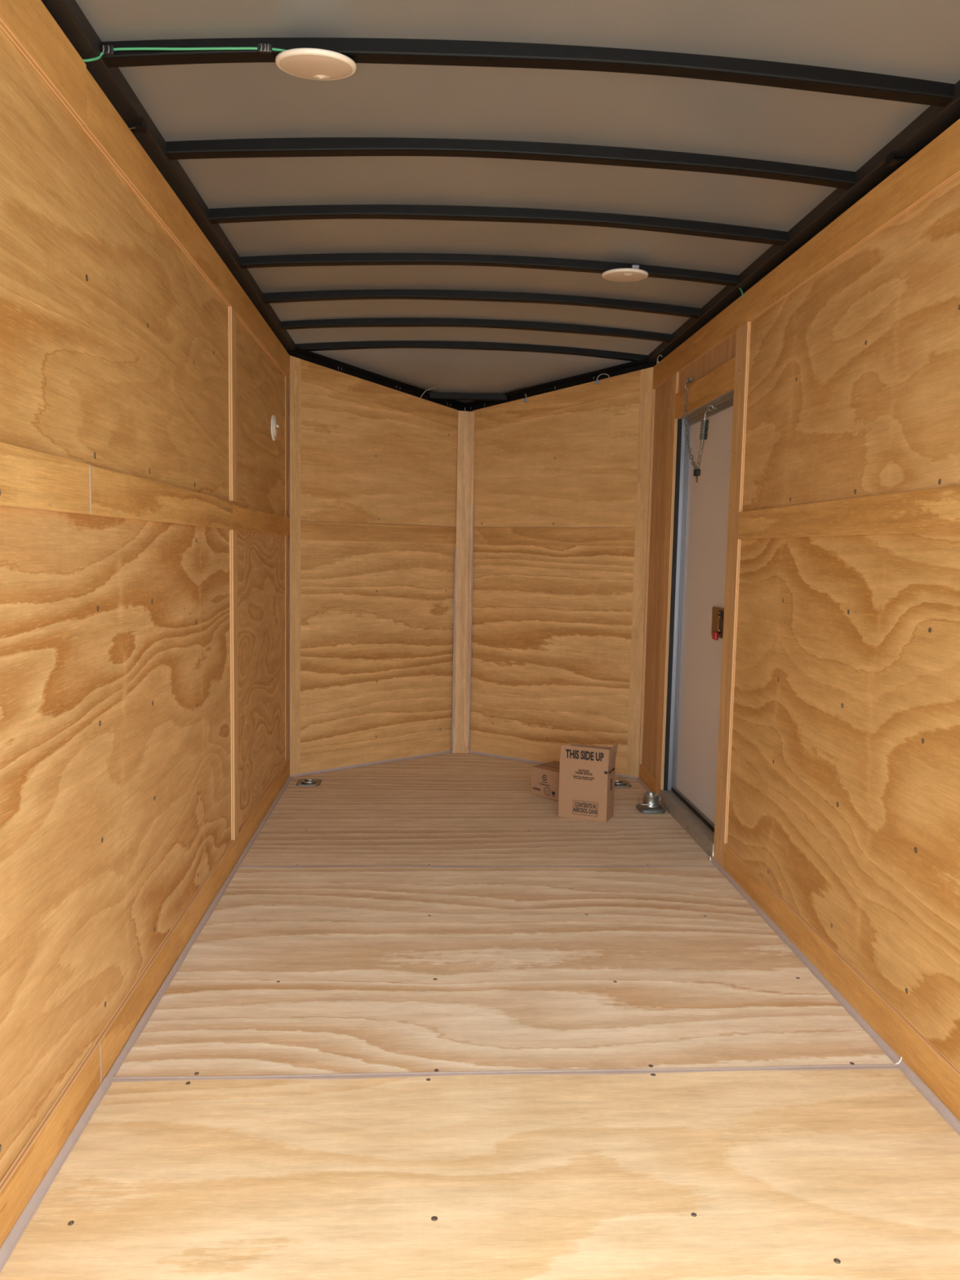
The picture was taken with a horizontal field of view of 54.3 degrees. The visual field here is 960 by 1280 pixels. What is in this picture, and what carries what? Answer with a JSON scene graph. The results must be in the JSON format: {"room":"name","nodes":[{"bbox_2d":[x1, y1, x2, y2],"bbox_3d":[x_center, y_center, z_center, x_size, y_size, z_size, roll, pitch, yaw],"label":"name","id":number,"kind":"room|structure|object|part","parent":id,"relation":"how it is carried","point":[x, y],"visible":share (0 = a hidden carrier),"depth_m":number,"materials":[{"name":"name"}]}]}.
{"room":"cargo space","nodes":[
{"label":"cargo space","id":0,"kind":"room"},
{"bbox_2d":[0,0,289,1248],"bbox_3d":[-0.749,-0.123,2.108,0.052,1.980,4.097,1,5,-3],"label":"wall","id":1,"kind":"structure","parent":0,"point":[144,521],"depth_m":1.81,"materials":[{"name":"brown wood"}]},
{"bbox_3d":[-0.697,-0.612,1.450,0.011,0.730,2.876,1,5,-3],"label":"panel","id":2,"kind":"part","parent":1,"relation":"part of","materials":[{"name":"brown wood"}]},
{"bbox_3d":[-0.715,0.311,1.537,0.011,1.124,2.876,1,5,-3],"label":"panel","id":3,"kind":"part","parent":1,"relation":"part of","materials":[{"name":"brown wood"}]},
{"bbox_3d":[-0.811,-0.807,3.482,0.011,0.730,1.212,1,5,-3],"label":"panel","id":4,"kind":"part","parent":1,"relation":"part of","materials":[{"name":"brown wood"}]},
{"bbox_3d":[-0.829,0.116,3.569,0.011,1.124,1.212,1,5,-3],"label":"panel","id":5,"kind":"part","parent":1,"relation":"part of","materials":[{"name":"brown wood"}]},
{"bbox_2d":[271,414,279,440],"bbox_3d":[-0.807,-0.838,3.700,0.021,0.100,0.100,1,5,-3],"label":"air vent","id":6,"kind":"object","parent":1,"relation":"in","point":[274,427],"visible":1,"depth_m":3.68,"materials":[{"name":"white plastic"}]},
{"bbox_2d":[287,355,465,775],"bbox_3d":[-0.477,-0.373,4.448,1.012,2.045,0.045,-3,7,-40],"label":"wall","id":7,"kind":"structure","parent":0,"point":[372,467],"depth_m":4.39,"materials":[{"name":"brown wood"}]},
{"bbox_3d":[-0.478,0.024,4.478,0.972,1.149,0.010,-3,7,-40],"label":"panel","id":8,"kind":"part","parent":7,"relation":"part of","materials":[{"name":"brown wood"}]},
{"bbox_3d":[-0.460,-0.900,4.390,0.972,0.705,0.010,-3,7,-40],"label":"panel","id":9,"kind":"part","parent":7,"relation":"part of","materials":[{"name":"brown wood"}]},
{"bbox_2d":[0,750,959,1279],"bbox_3d":[0.034,0.813,2.528,1.648,0.067,4.665,1,5,-3],"label":"floor","id":10,"kind":"structure","parent":0,"point":[431,1020],"depth_m":1.81,"materials":[{"name":"beige wood"}]},
{"bbox_2d":[295,778,321,786],"bbox_3d":[-0.754,0.622,4.123,0.104,0.014,0.116,1,5,-3],"label":"ring","id":11,"kind":"object","parent":10,"relation":"on","point":[302,782],"visible":1,"depth_m":4.10,"materials":[{"name":"metal"}]},
{"bbox_3d":[-0.079,0.614,4.527,1.616,0.019,0.640,1,5,-3],"label":"panel","id":12,"kind":"part","parent":10,"relation":"part of","materials":[{"name":"brown wood"}]},
{"bbox_3d":[-0.029,0.699,3.640,1.616,0.019,1.137,1,5,-3],"label":"panel","id":13,"kind":"part","parent":10,"relation":"part of","materials":[{"name":"brown wood"}]},
{"bbox_3d":[0.105,0.928,1.255,1.616,0.019,1.217,1,5,-3],"label":"panel","id":14,"kind":"part","parent":10,"relation":"part of","materials":[{"name":"brown wood"}]},
{"bbox_3d":[0.037,0.812,2.468,1.616,0.019,1.217,1,5,-3],"label":"panel","id":15,"kind":"part","parent":10,"relation":"part of","materials":[{"name":"brown wood"}]},
{"bbox_2d":[530,760,559,800],"bbox_3d":[0.345,0.602,3.984,0.205,0.123,0.161,6,7,43],"label":"cardboard box","id":16,"kind":"object","parent":10,"relation":"on","point":[544,777],"visible":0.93,"depth_m":3.95,"materials":[{"name":"brown cardboard"}]},
{"bbox_2d":[558,742,617,822],"bbox_3d":[0.428,0.547,3.680,0.203,0.292,0.140,3,6,22],"label":"cardboard box","id":17,"kind":"object","parent":10,"relation":"on","point":[586,771],"visible":1,"depth_m":3.62,"materials":[{"name":"brown cardboard"}]},
{"bbox_2d":[575,768,592,775],"bbox_3d":[0.402,0.511,3.618,0.071,0.019,0.001,3,6,22],"label":"print","id":18,"kind":"object","parent":17,"relation":"on","point":[579,769],"depth_m":3.62},
{"bbox_2d":[565,749,604,761],"bbox_3d":[0.403,0.444,3.606,0.152,0.035,0.002,3,6,22],"label":"print","id":19,"kind":"object","parent":17,"relation":"on","point":[584,757],"depth_m":3.61},
{"bbox_2d":[572,800,598,817],"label":"print","id":20,"kind":"object","parent":17,"relation":"attached to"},
{"bbox_2d":[614,780,631,787],"bbox_3d":[0.623,0.641,4.207,0.104,0.014,0.116,1,5,-3],"label":"ring","id":21,"kind":"object","parent":10,"relation":"on","point":[622,784],"visible":0.62,"depth_m":4.18,"materials":[{"name":"metal"}]},
{"bbox_2d":[635,791,665,813],"bbox_3d":[0.692,0.656,3.793,0.111,0.065,0.110,1,5,-3],"label":"jack foot","id":22,"kind":"object","parent":10,"relation":"on","point":[651,804],"visible":1,"depth_m":3.76,"materials":[{"name":"silver metal"}]},
{"bbox_3d":[0.692,0.680,3.795,0.110,0.018,0.110,1,5,-3],"label":"plate","id":23,"kind":"part","parent":22,"relation":"part of","materials":[{"name":"metal"}]},
{"bbox_2d":[642,791,659,808],"bbox_3d":[0.693,0.648,3.792,0.070,0.048,0.070,1,5,-3],"label":"cup","id":24,"kind":"object","parent":22,"relation":"on","point":[651,800],"depth_m":3.77,"materials":[{"name":"silver metal"}]},
{"bbox_2d":[40,0,959,411],"bbox_3d":[0.069,-1.024,2.359,1.661,0.247,4.678,1,5,-3],"label":"ceiling","id":25,"kind":"structure","parent":0,"point":[448,213],"depth_m":2.08,"materials":[{"name":"off-white painted sheet metal"},{"name":"black painted steel"}]},
{"bbox_3d":[-0.715,-1.081,2.023,0.054,0.045,4.107,1,5,-3],"label":"roof rail","id":26,"kind":"part","parent":25,"relation":"part of","materials":[{"name":"black paint"}]},
{"bbox_2d":[82,43,286,62],"bbox_3d":[-0.515,-1.022,1.658,0.386,0.076,0.038,0,5,-9],"label":"wire","id":27,"kind":"object","parent":25,"relation":"attached to","point":[261,47],"visible":0.84,"depth_m":1.65,"materials":[{"name":"green"}]},
{"bbox_2d":[275,48,356,79],"bbox_3d":[-0.297,-1.042,1.697,0.144,0.032,0.144,6,7,41],"label":"recessed light","id":28,"kind":"object","parent":25,"relation":"in","point":[314,64],"visible":1,"depth_m":1.67,"materials":[{"name":"white plastic"}]},
{"bbox_2d":[313,75,329,79],"bbox_3d":[-0.294,-1.038,1.729,0.034,0.006,0.034,1,14,-3],"label":"switch","id":29,"kind":"object","parent":28,"relation":"attached to","point":[315,77],"depth_m":1.73,"materials":[{"name":"white plastic"}]},
{"bbox_2d":[601,264,648,281],"bbox_3d":[0.456,-1.147,2.944,0.145,0.026,0.145,6,8,44],"label":"recessed light","id":30,"kind":"object","parent":25,"relation":"in","point":[625,274],"visible":1,"depth_m":2.91,"materials":[{"name":"white plastic"}]},
{"bbox_2d":[624,272,632,275],"bbox_3d":[0.458,-1.132,2.901,0.034,0.003,0.034,1,8,-3],"label":"switch","id":31,"kind":"object","parent":30,"relation":"attached to","point":[625,273],"depth_m":2.89,"materials":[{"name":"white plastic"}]},
{"bbox_3d":[0.888,-1.059,2.115,0.054,0.045,4.107,1,5,-3],"label":"roof rail","id":32,"kind":"part","parent":25,"relation":"part of","materials":[{"name":"black paint"}]},
{"bbox_2d":[464,361,657,777],"bbox_3d":[0.341,-0.361,4.496,1.032,2.045,0.045,5,6,32],"label":"wall","id":33,"kind":"structure","parent":0,"point":[562,477],"depth_m":4.45,"materials":[{"name":"brown wood"}]},
{"bbox_2d":[451,410,475,753],"bbox_3d":[-0.084,-0.278,4.719,0.096,1.720,0.026,1,5,-3],"label":"trim","id":34,"kind":"structure","parent":33,"relation":"attached to","point":[464,549],"depth_m":4.71,"materials":[{"name":"brown wood"}]},
{"bbox_3d":[0.328,0.035,4.524,0.992,1.149,0.010,5,6,32],"label":"panel","id":35,"kind":"part","parent":33,"relation":"part of","materials":[{"name":"brown wood"}]},
{"bbox_3d":[0.346,-0.888,4.437,0.992,0.705,0.010,5,6,32],"label":"panel","id":36,"kind":"part","parent":33,"relation":"part of","materials":[{"name":"brown wood"}]},
{"bbox_2d":[595,373,609,384],"bbox_3d":[0.557,-1.185,4.250,0.066,0.044,0.016,3,6,22],"label":"wire","id":37,"kind":"object","parent":33,"relation":"attached to","point":[597,382],"visible":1,"depth_m":4.25,"materials":[{"name":"grey"}]},
{"bbox_2d":[638,119,959,1120],"bbox_3d":[0.906,-0.100,2.203,0.092,1.980,4.097,1,5,-3],"label":"wall","id":38,"kind":"structure","parent":0,"point":[837,806],"depth_m":2.21,"materials":[{"name":"brown wood"}]},
{"bbox_3d":[0.771,-0.157,4.043,0.011,1.640,0.399,1,5,-3],"label":"panel","id":39,"kind":"part","parent":38,"relation":"part of","materials":[{"name":"brown wood"}]},
{"bbox_3d":[0.787,-1.083,3.990,0.011,0.215,0.328,1,5,-3],"label":"panel","id":40,"kind":"part","parent":38,"relation":"part of","materials":[{"name":"brown wood"}]},
{"bbox_2d":[659,389,733,859],"bbox_3d":[0.823,-0.071,3.471,0.077,1.578,0.727,1,5,-3],"label":"door","id":41,"kind":"structure","parent":38,"relation":"in","point":[700,524],"depth_m":3.55,"materials":[{"name":"silver metal"}]},
{"bbox_3d":[0.818,-0.130,3.825,0.047,1.517,0.012,1,5,-3],"label":"frame","id":42,"kind":"part","parent":41,"relation":"part of","materials":[{"name":"silver metal"}]},
{"bbox_3d":[0.814,-0.132,3.800,0.006,1.494,0.034,1,5,-3],"label":"frame","id":43,"kind":"part","parent":41,"relation":"part of","materials":[{"name":"silver metal"}]},
{"bbox_3d":[0.819,0.639,3.529,0.005,0.010,0.650,1,5,-3],"label":"frame","id":44,"kind":"part","parent":41,"relation":"part of","materials":[{"name":"silver metal"}]},
{"bbox_3d":[0.848,-0.099,3.464,0.024,1.487,0.694,1,5,-3],"label":"panel","id":45,"kind":"part","parent":41,"relation":"part of","materials":[{"name":"white metal"}]},
{"bbox_3d":[0.847,-0.830,3.389,0.005,0.026,0.650,1,5,-3],"label":"frame","id":46,"kind":"part","parent":41,"relation":"part of","materials":[{"name":"silver metal"}]},
{"bbox_3d":[0.823,-0.015,3.272,0.014,0.030,0.035,1,5,-3],"label":"release knob","id":47,"kind":"part","parent":41,"relation":"part of","materials":[{"name":"red plastic"}]},
{"bbox_2d":[684,377,717,482],"bbox_3d":[0.808,-0.778,3.446,0.068,0.403,0.291,1,5,-3],"label":"chain","id":48,"kind":"object","parent":38,"relation":"hanging from","point":[696,471],"visible":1,"depth_m":3.38,"materials":[{"name":"metal"}]},
{"bbox_3d":[0.821,-1.025,3.387,0.011,0.215,0.884,1,5,-3],"label":"panel","id":49,"kind":"part","parent":38,"relation":"part of","materials":[{"name":"brown wood"}]},
{"bbox_3d":[0.903,0.334,1.630,0.011,1.124,2.876,1,5,-3],"label":"panel","id":50,"kind":"part","parent":38,"relation":"part of","materials":[{"name":"brown wood"}]},
{"bbox_3d":[0.921,-0.590,1.543,0.011,0.730,2.876,1,5,-3],"label":"panel","id":51,"kind":"part","parent":38,"relation":"part of","materials":[{"name":"brown wood"}]}
]}

